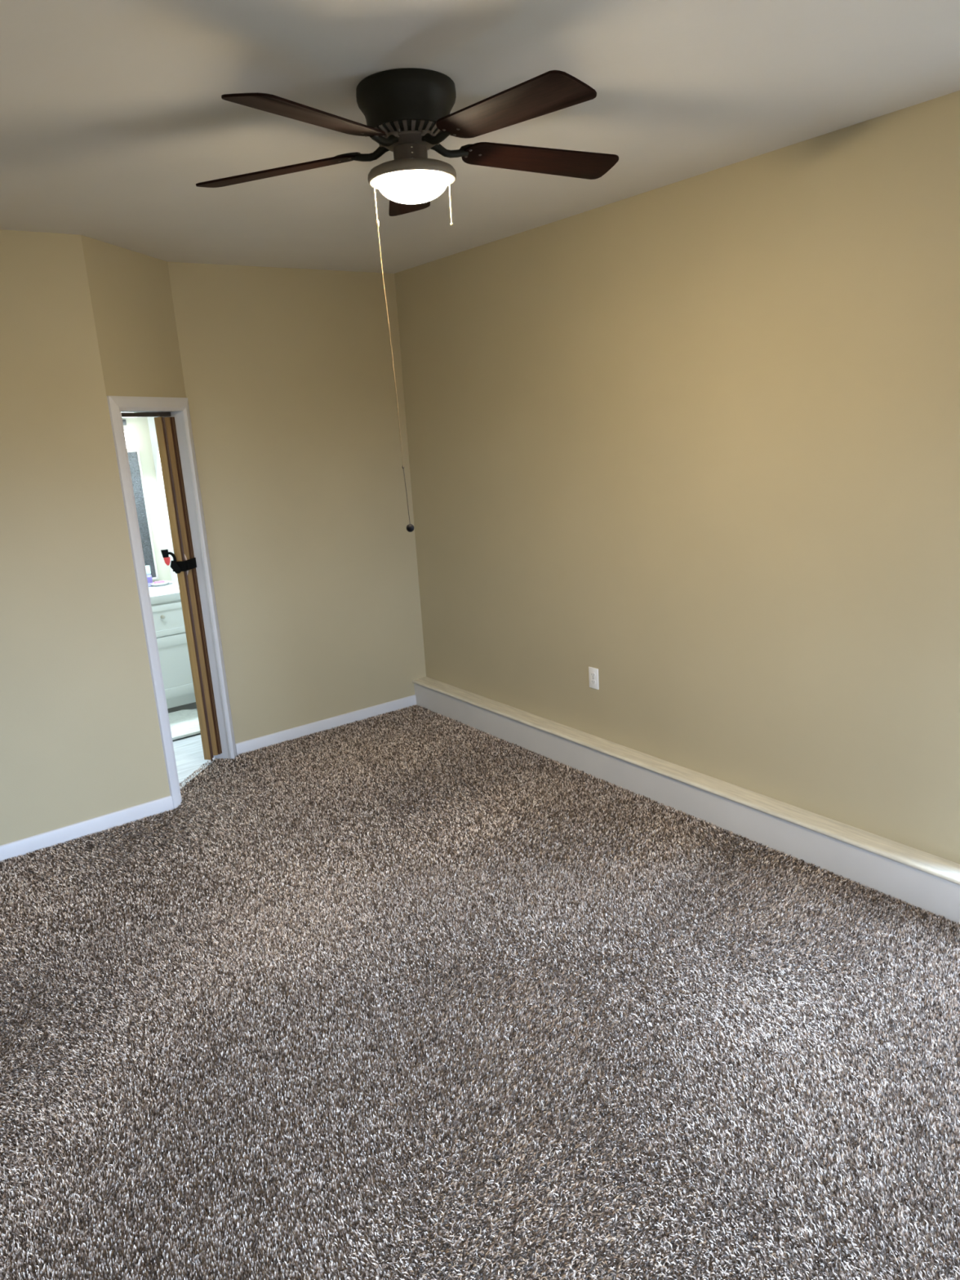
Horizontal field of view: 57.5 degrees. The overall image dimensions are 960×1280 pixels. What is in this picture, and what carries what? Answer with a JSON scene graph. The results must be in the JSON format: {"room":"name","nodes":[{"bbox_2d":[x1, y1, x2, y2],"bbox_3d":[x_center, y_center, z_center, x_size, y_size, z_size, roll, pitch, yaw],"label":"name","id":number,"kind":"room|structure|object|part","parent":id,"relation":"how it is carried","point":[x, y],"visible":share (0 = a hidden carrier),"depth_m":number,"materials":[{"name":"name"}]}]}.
{"room":"empty bedroom","nodes":[
{"label":"empty bedroom","id":0,"kind":"room"},
{"bbox_2d":[0,229,169,845],"bbox_3d":[-2.983,-0.086,3.361,3.176,2.902,0.140,-14,17,-35],"label":"wall","id":1,"kind":"structure","parent":0,"point":[81,740],"depth_m":4.03,"materials":[{"name":"beige paint"}]},
{"bbox_2d":[0,795,173,862],"bbox_3d":[-2.854,1.146,3.615,3.168,0.078,0.011,-14,17,-35],"label":"baseboard","id":2,"kind":"structure","parent":1,"relation":"attached to","point":[50,838],"depth_m":4.26,"materials":[{"name":"white paint"}]},
{"bbox_2d":[80,235,186,795],"bbox_3d":[-1.675,-0.474,4.574,0.140,2.902,0.739,-1,14,11],"label":"wall","id":3,"kind":"structure","parent":0,"point":[131,293],"depth_m":4.25,"materials":[{"name":"beige paint"}]},
{"bbox_2d":[106,395,236,808],"bbox_3d":[-1.652,-0.215,4.637,0.164,2.066,0.733,-1,14,11],"label":"door frame","id":4,"kind":"structure","parent":3,"relation":"in","point":[179,408],"depth_m":4.60,"materials":[{"name":"white paint"}]},
{"bbox_3d":[-1.640,-0.132,4.307,0.019,2.066,0.068,-1,14,11],"label":"casing","id":5,"kind":"part","parent":4,"relation":"part of","materials":[{"name":"white paint"}]},
{"bbox_3d":[-1.642,-1.183,4.380,0.019,0.068,0.733,-1,14,11],"label":"casing","id":6,"kind":"part","parent":4,"relation":"part of","materials":[{"name":"white paint"}]},
{"bbox_2d":[121,412,222,762],"bbox_3d":[-1.674,-0.196,4.662,0.064,1.972,0.580,0,14,12],"label":"door","id":7,"kind":"structure","parent":4,"relation":"attached to","point":[166,428],"depth_m":4.84,"materials":[{"name":"brown wood"}]},
{"bbox_3d":[-1.634,-0.241,4.834,0.042,1.926,0.019,-1,14,11],"label":"lead post","id":8,"kind":"part","parent":7,"relation":"part of","materials":[{"name":"brown wood"}]},
{"bbox_2d":[173,557,196,571],"bbox_3d":[-1.629,-0.419,4.838,0.088,0.056,0.134,-1,14,11],"label":"strap","id":9,"kind":"object","parent":7,"relation":"attached to","point":[189,564],"visible":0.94,"depth_m":4.79,"materials":[{"name":"black fabric"}]},
{"bbox_2d":[160,549,181,573],"bbox_3d":[-1.679,-0.426,4.752,0.087,0.135,0.022,-8,15,-18],"label":"clamp","id":10,"kind":"object","parent":9,"relation":"attached to","point":[165,553],"visible":1,"depth_m":4.75,"materials":[{"name":"black plastic"}]},
{"bbox_3d":[-1.671,-0.453,4.749,0.039,0.055,0.018,-8,15,-17],"label":"handle","id":11,"kind":"part","parent":10,"relation":"part of","materials":[{"name":"black plastic"}]},
{"bbox_3d":[-1.522,-0.299,4.940,0.019,2.066,0.068,-1,14,11],"label":"casing","id":12,"kind":"part","parent":4,"relation":"part of","materials":[{"name":"white paint"}]},
{"bbox_2d":[121,417,171,582],"bbox_3d":[-3.028,-0.558,5.846,2.013,2.596,0.100,-14,17,-35],"label":"wall","id":13,"kind":"structure","parent":0,"point":[136,429],"depth_m":6.20,"materials":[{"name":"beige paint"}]},
{"bbox_2d":[122,419,130,448],"bbox_3d":[-2.519,-1.384,5.900,0.310,0.195,0.156,-14,17,-35],"label":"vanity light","id":14,"kind":"object","parent":13,"relation":"attached to","point":[124,421],"visible":0.14,"depth_m":5.94,"materials":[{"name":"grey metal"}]},
{"bbox_3d":[-2.437,-1.362,5.934,0.104,0.125,0.104,-14,17,-35],"label":"lamp shade","id":15,"kind":"part","parent":14,"relation":"part of","materials":[{"name":"white glass"}]},
{"bbox_2d":[127,449,158,579],"bbox_3d":[-2.523,-0.845,6.093,0.421,0.915,0.021,-14,17,-35],"label":"wall mirror","id":16,"kind":"object","parent":13,"relation":"attached to","point":[134,458],"visible":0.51,"depth_m":6.18,"materials":[{"name":"white mirror"}]},
{"bbox_2d":[146,417,178,583],"bbox_3d":[-1.806,-0.621,5.789,0.100,2.596,1.430,-14,17,-35],"label":"wall","id":17,"kind":"structure","parent":0,"point":[151,423],"depth_m":6.18,"materials":[{"name":"white paint"}]},
{"bbox_2d":[167,262,426,743],"bbox_3d":[-1.052,-0.708,5.346,1.438,2.902,0.140,-14,17,-35],"label":"wall","id":18,"kind":"structure","parent":0,"point":[288,374],"depth_m":5.22,"materials":[{"name":"beige paint"}]},
{"bbox_2d":[235,694,416,755],"bbox_3d":[-0.947,0.531,5.583,1.275,0.074,0.011,-14,17,-35],"label":"baseboard","id":19,"kind":"structure","parent":18,"relation":"attached to","point":[257,743],"depth_m":5.54,"materials":[{"name":"white paint"}]},
{"bbox_2d":[0,0,959,273],"bbox_3d":[-0.489,-1.261,1.148,5.400,0.150,7.150,-14,17,-35],"label":"ceiling","id":20,"kind":"structure","parent":0,"point":[113,113],"depth_m":2.51,"materials":[{"name":"paint"}]},
{"bbox_2d":[195,67,618,532],"bbox_3d":[-0.138,-0.924,2.527,1.248,1.220,1.216,-14,17,-35],"label":"ceiling fan","id":21,"kind":"object","parent":20,"relation":"hanging from","point":[406,112],"visible":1,"depth_m":2.34,"materials":[{"name":"brown wood"}]},
{"bbox_3d":[-0.584,-1.358,2.535,0.484,0.006,0.147,-3,24,14],"label":"fan blade","id":22,"kind":"part","parent":21,"relation":"part of","materials":[{"name":"brown wood"}]},
{"bbox_3d":[-0.402,-1.262,2.111,0.147,0.006,0.484,16,25,27],"label":"fan blade","id":23,"kind":"part","parent":21,"relation":"part of","materials":[{"name":"brown wood"}]},
{"bbox_3d":[-0.336,-1.375,2.477,0.172,0.044,0.066,-3,14,3],"label":"blade arm","id":24,"kind":"part","parent":21,"relation":"part of","materials":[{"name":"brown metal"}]},
{"bbox_3d":[-0.294,-1.234,2.463,0.006,0.114,0.004,-14,17,-35],"label":"pull chain","id":25,"kind":"part","parent":21,"relation":"part of","materials":[{"name":"gold metal"}]},
{"bbox_3d":[-0.276,-1.339,2.320,0.066,0.044,0.172,2,15,21],"label":"blade arm","id":26,"kind":"part","parent":21,"relation":"part of","materials":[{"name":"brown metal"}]},
{"bbox_3d":[-0.262,-0.852,2.566,0.022,0.681,0.003,-14,17,-35],"label":"extension chain","id":27,"kind":"part","parent":21,"relation":"part of","materials":[{"name":"brown"}]},
{"bbox_2d":[371,119,441,141],"bbox_3d":[-0.197,-1.400,2.430,0.220,0.023,0.220,-14,17,-35],"label":"vent","id":28,"kind":"object","parent":21,"relation":"attached to","point":[398,130],"depth_m":2.36,"materials":[{"name":"black metal"}]},
{"bbox_3d":[-0.226,-0.444,2.676,0.012,0.179,0.006,-14,17,-35],"label":"cord","id":29,"kind":"part","parent":21,"relation":"part of","materials":[{"name":"brown plastic"}]},
{"bbox_3d":[-0.228,-1.455,2.829,0.147,0.006,0.484,-15,12,-2],"label":"fan blade","id":30,"kind":"part","parent":21,"relation":"part of","materials":[{"name":"brown wood"}]},
{"bbox_3d":[-0.216,-0.346,2.704,0.025,0.025,0.025,-14,17,-35],"label":"ball knob","id":31,"kind":"part","parent":21,"relation":"part of","materials":[{"name":"black"}]},
{"bbox_3d":[-0.188,-1.266,2.464,0.198,0.060,0.198,-14,17,-35],"label":"lamp shade","id":32,"kind":"part","parent":21,"relation":"part of","materials":[{"name":"white glass"}]},
{"bbox_3d":[-0.097,-1.353,2.331,0.067,0.044,0.173,-14,17,-35],"label":"blade arm","id":33,"kind":"part","parent":21,"relation":"part of","materials":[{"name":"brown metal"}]},
{"bbox_3d":[-0.085,-1.254,2.500,0.005,0.114,0.004,-14,17,-35],"label":"pull chain","id":34,"kind":"part","parent":21,"relation":"part of","materials":[{"name":"gold metal"}]},
{"bbox_3d":[-0.058,-1.394,2.484,0.172,0.044,0.066,-12,17,-31],"label":"blade arm","id":35,"kind":"part","parent":21,"relation":"part of","materials":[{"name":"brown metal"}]},
{"bbox_3d":[0.068,-1.300,2.142,0.147,0.006,0.484,-2,12,-41],"label":"fan blade","id":36,"kind":"part","parent":21,"relation":"part of","materials":[{"name":"brown wood"}]},
{"bbox_3d":[0.175,-1.419,2.586,0.484,0.006,0.147,-6,4,-22],"label":"fan blade","id":37,"kind":"part","parent":21,"relation":"part of","materials":[{"name":"brown wood"}]},
{"bbox_2d":[0,706,959,1279],"bbox_3d":[-0.781,1.418,2.472,5.400,0.157,8.720,-14,17,-35],"label":"floor","id":38,"kind":"structure","parent":0,"point":[297,1032],"depth_m":2.50,"materials":[{"name":"brown"}]},
{"bbox_2d":[151,600,196,713],"bbox_3d":[-2.272,0.096,6.153,0.498,0.788,0.524,-14,17,-35],"label":"vanity cabinet","id":39,"kind":"object","parent":38,"relation":"on","point":[168,618],"visible":0.22,"depth_m":5.98,"materials":[{"name":"white paint"}]},
{"bbox_2d":[148,582,180,604],"bbox_3d":[-2.306,-0.311,6.052,0.516,0.054,0.515,-14,17,-35],"label":"countertop","id":40,"kind":"structure","parent":39,"relation":"on","point":[169,592],"depth_m":5.93,"materials":[{"name":"white"}]},
{"bbox_2d":[145,565,152,586],"bbox_3d":[-2.360,-0.455,6.223,0.046,0.148,0.046,-14,17,-35],"label":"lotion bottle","id":41,"kind":"object","parent":40,"relation":"on","point":[149,579],"visible":0.72,"depth_m":6.21,"materials":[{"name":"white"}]},
{"bbox_2d":[150,580,168,586],"bbox_3d":[-2.289,-0.403,6.255,0.132,0.022,0.091,-14,17,-35],"label":"soap dish","id":42,"kind":"object","parent":40,"relation":"on","point":[166,582],"visible":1,"depth_m":6.22,"materials":[{"name":"white ceramic"}]},
{"bbox_2d":[154,580,164,583],"bbox_3d":[-2.291,-0.410,6.251,0.070,0.022,0.037,-14,17,-35],"label":"soap bar","id":43,"kind":"object","parent":42,"relation":"in","point":[160,581],"visible":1,"depth_m":6.24,"materials":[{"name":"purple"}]},
{"bbox_3d":[-2.144,-0.131,5.900,0.468,0.212,0.017,-14,17,-35],"label":"drawer","id":44,"kind":"part","parent":39,"relation":"part of","materials":[{"name":"white paint"}]},
{"bbox_3d":[-2.124,0.187,5.981,0.468,0.430,0.017,-14,17,-35],"label":"door","id":45,"kind":"part","parent":39,"relation":"part of","materials":[{"name":"white paint"}]},
{"bbox_2d":[168,709,200,741],"bbox_3d":[-2.177,0.604,5.676,0.830,0.025,0.542,-14,17,-35],"label":"bath mat","id":46,"kind":"object","parent":38,"relation":"on","point":[184,723],"visible":0.22,"depth_m":5.76,"materials":[{"name":"white fabric"}]},
{"bbox_2d":[0,704,959,1279],"bbox_3d":[-0.384,1.469,1.849,5.008,0.014,6.940,-14,17,-35],"label":"carpet","id":47,"kind":"object","parent":38,"relation":"on","point":[411,749],"visible":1,"depth_m":2.80,"materials":[{"name":"grey carpet"}]},
{"bbox_2d":[394,90,959,863],"bbox_3d":[1.774,-0.317,3.089,0.360,2.902,7.190,-14,17,-35],"label":"wall","id":48,"kind":"structure","parent":0,"point":[693,443],"depth_m":3.69,"materials":[{"name":"beige paint"}]},
{"bbox_2d":[588,666,599,689],"bbox_3d":[0.597,0.201,4.595,0.009,0.114,0.070,-14,17,-35],"label":"wall outlet","id":49,"kind":"object","parent":48,"relation":"attached to","point":[593,672],"visible":1,"depth_m":4.59,"materials":[{"name":"white plastic"}]},
{"bbox_2d":[590,671,595,677],"bbox_3d":[0.594,0.182,4.589,0.004,0.025,0.034,-14,17,-35],"label":"receptacle","id":50,"kind":"object","parent":49,"relation":"attached to","point":[592,673],"depth_m":4.59,"materials":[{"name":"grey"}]},
{"bbox_2d":[591,679,595,684],"bbox_3d":[0.596,0.220,4.599,0.004,0.025,0.034,-14,17,-35],"label":"receptacle","id":51,"kind":"object","parent":49,"relation":"attached to","point":[593,681],"depth_m":4.60,"materials":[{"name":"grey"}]},
{"bbox_2d":[412,676,959,924],"bbox_3d":[1.655,0.901,3.254,0.115,0.179,6.900,-14,17,-35],"label":"trim","id":52,"kind":"structure","parent":48,"relation":"attached to","point":[930,882],"depth_m":3.90,"materials":[{"name":"grey paint"}]}
]}

